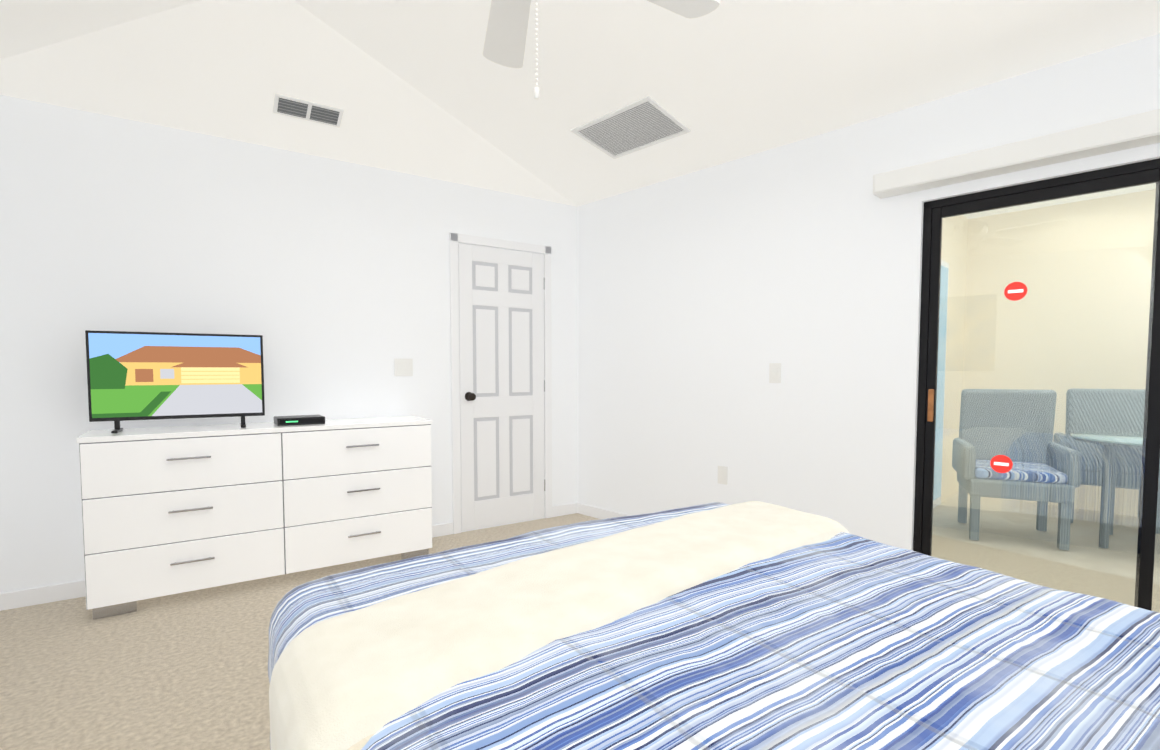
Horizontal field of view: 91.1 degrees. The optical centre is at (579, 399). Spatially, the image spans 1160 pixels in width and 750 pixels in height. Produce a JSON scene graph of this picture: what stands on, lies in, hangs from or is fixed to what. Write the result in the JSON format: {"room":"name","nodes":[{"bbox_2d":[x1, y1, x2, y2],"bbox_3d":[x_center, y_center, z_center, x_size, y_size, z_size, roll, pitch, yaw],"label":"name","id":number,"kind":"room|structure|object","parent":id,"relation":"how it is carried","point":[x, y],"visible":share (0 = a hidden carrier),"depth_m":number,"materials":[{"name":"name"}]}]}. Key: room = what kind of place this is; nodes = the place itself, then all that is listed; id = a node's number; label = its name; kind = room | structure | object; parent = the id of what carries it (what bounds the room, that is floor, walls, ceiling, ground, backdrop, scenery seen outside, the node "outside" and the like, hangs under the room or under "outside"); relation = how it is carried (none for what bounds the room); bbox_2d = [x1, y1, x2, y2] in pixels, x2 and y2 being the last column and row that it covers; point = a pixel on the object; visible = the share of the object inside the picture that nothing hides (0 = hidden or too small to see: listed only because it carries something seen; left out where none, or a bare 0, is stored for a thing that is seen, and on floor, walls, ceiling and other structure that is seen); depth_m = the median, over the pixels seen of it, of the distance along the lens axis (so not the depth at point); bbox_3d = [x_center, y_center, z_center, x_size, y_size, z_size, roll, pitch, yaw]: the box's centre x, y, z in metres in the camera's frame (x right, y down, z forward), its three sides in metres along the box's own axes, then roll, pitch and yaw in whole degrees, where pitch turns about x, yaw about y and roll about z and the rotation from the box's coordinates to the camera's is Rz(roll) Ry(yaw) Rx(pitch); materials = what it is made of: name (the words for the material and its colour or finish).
{"room":"bedroom","nodes":[
{"label":"bedroom","id":0,"kind":"room"},
{"bbox_2d":[0,94,576,610],"bbox_3d":[-1.492,-0.267,3.622,4.272,2.460,0.158,-2,4,-34],"label":"wall","id":1,"kind":"structure","parent":0,"point":[334,284],"depth_m":3.20,"materials":[{"name":"white paint"}]},
{"bbox_2d":[394,359,412,375],"bbox_3d":[-1.167,-0.216,3.766,0.120,0.116,0.008,-2,4,-34],"label":"switch plate","id":2,"kind":"object","parent":1,"relation":"attached to","point":[403,367],"visible":1,"depth_m":3.77,"materials":[{"name":"white plastic"}]},
{"bbox_2d":[458,243,544,530],"bbox_3d":[-0.543,-0.088,4.164,0.696,2.023,0.102,-2,4,-34],"label":"door","id":3,"kind":"structure","parent":1,"relation":"attached to","point":[501,335],"depth_m":4.17,"materials":[{"name":"white wood"}]},
{"bbox_2d":[0,493,1159,749],"bbox_3d":[1.454,1.083,1.943,9.386,0.060,6.478,-2,4,-34],"label":"floor","id":4,"kind":"structure","parent":0,"point":[182,671],"depth_m":2.38,"materials":[{"name":"carpet"}]},
{"bbox_2d":[76,416,432,619],"bbox_3d":[-1.682,0.562,3.184,1.639,0.850,0.420,-2,4,-34],"label":"dresser","id":5,"kind":"object","parent":4,"relation":"on","point":[166,511],"visible":0.98,"depth_m":2.93,"materials":[{"name":"white paint"}]},
{"bbox_2d":[85,330,264,432],"bbox_3d":[-2.042,-0.096,2.918,0.738,0.491,0.199,-2,4,-34],"label":"tv","id":6,"kind":"object","parent":5,"relation":"on","point":[144,375],"visible":0.98,"depth_m":2.89,"materials":[{"name":"black plastic"}]},
{"bbox_2d":[274,415,324,425],"bbox_3d":[-1.583,0.114,3.213,0.240,0.042,0.184,-2,4,-34],"label":"cable box","id":7,"kind":"object","parent":5,"relation":"on","point":[297,420],"visible":1,"depth_m":3.15,"materials":[{"name":"black plastic"}]},
{"bbox_2d":[268,501,1159,749],"bbox_3d":[0.502,0.606,1.017,1.743,0.988,2.212,-2,4,-34],"label":"bed","id":8,"kind":"object","parent":4,"relation":"on","point":[754,625],"visible":1,"depth_m":1.04,"materials":[{"name":"blue fabric"}]},
{"bbox_2d":[269,501,849,749],"bbox_3d":[0.157,0.611,1.526,1.743,0.428,0.669,-2,4,-34],"label":"blanket","id":9,"kind":"object","parent":8,"relation":"on","point":[366,661],"depth_m":1.20,"materials":[{"name":"fabric"}]},
{"bbox_2d":[952,389,1081,549],"bbox_3d":[3.016,0.438,3.983,0.630,1.015,0.580,1,3,26],"label":"chair","id":10,"kind":"object","parent":4,"relation":"on","point":[1013,448],"depth_m":4.03,"materials":[{"name":"wicker"}]},
{"bbox_2d":[1053,388,1159,533],"bbox_3d":[4.036,0.419,4.340,0.630,1.015,0.580,2,4,36],"label":"chair","id":11,"kind":"object","parent":4,"relation":"on","point":[1114,405],"depth_m":4.17,"materials":[{"name":"wicker"}]},
{"bbox_2d":[1070,431,1142,547],"bbox_3d":[3.714,0.603,3.689,0.840,0.715,0.840,-2,4,-34],"label":"table","id":12,"kind":"object","parent":4,"relation":"on","point":[1108,445],"depth_m":3.69,"materials":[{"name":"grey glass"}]},
{"bbox_2d":[0,0,1159,205],"bbox_3d":[0.508,-1.295,1.417,5.571,1.076,6.199,-2,4,-34],"label":"ceiling","id":13,"kind":"structure","parent":0,"point":[425,88],"depth_m":2.73,"materials":[{"name":"white paint"}]},
{"bbox_2d":[273,93,343,127],"bbox_3d":[-1.489,-1.585,3.125,0.340,0.060,0.120,-2,4,-34],"label":"ceiling vent","id":14,"kind":"object","parent":13,"relation":"in","point":[305,110],"visible":1,"depth_m":3.12,"materials":[{"name":"white metal"}]},
{"bbox_2d":[483,0,719,98],"bbox_3d":[-0.108,-1.254,1.405,1.154,1.003,1.182,-2,4,-34],"label":"ceiling fan","id":15,"kind":"object","parent":13,"relation":"hanging from","point":[506,36],"visible":1,"depth_m":1.74,"materials":[{"name":"white"}]},
{"bbox_2d":[571,95,690,158],"bbox_3d":[0.287,-1.561,3.300,0.386,0.078,0.590,-3,4,-44],"label":"ceiling vent","id":16,"kind":"object","parent":13,"relation":"in","point":[641,123],"visible":1,"depth_m":3.27,"materials":[{"name":"grey metal"}]},
{"bbox_2d":[577,34,1159,550],"bbox_3d":[1.732,-0.226,2.834,0.153,2.460,5.500,-3,4,-44],"label":"wall","id":17,"kind":"structure","parent":0,"point":[705,296],"depth_m":3.27,"materials":[{"name":"white paint"}]},
{"bbox_2d":[718,466,727,484],"bbox_3d":[0.907,0.479,3.624,0.008,0.114,0.070,-3,4,-44],"label":"electrical outlet","id":18,"kind":"object","parent":17,"relation":"attached to","point":[722,474],"visible":1,"depth_m":3.62,"materials":[{"name":"white plastic"}]},
{"bbox_2d":[769,363,780,382],"bbox_3d":[1.145,-0.158,3.344,0.008,0.116,0.072,-3,4,-44],"label":"switch plate","id":19,"kind":"object","parent":17,"relation":"attached to","point":[774,372],"visible":1,"depth_m":3.34,"materials":[{"name":"white plastic"}]},
{"bbox_2d":[873,109,1159,198],"bbox_3d":[2.211,-1.032,2.119,0.119,0.095,2.069,-3,4,-44],"label":"valance","id":20,"kind":"object","parent":17,"relation":"attached to","point":[1127,132],"visible":1,"depth_m":2.39,"materials":[{"name":"white plastic"}]},
{"bbox_2d":[913,158,1159,611],"bbox_3d":[2.286,0.047,2.271,0.082,1.975,1.660,-3,4,-44],"label":"sliding door","id":21,"kind":"structure","parent":17,"relation":"in","point":[935,212],"depth_m":2.50,"materials":[{"name":"black"}]},
{"bbox_2d":[933,183,1155,515],"bbox_3d":[4.052,-0.345,2.817,3.160,2.800,4.550,-3,4,-44],"label":"wall","id":22,"kind":"structure","parent":0,"point":[1078,292],"depth_m":4.83,"materials":[{"name":"beige paint"}]}
]}

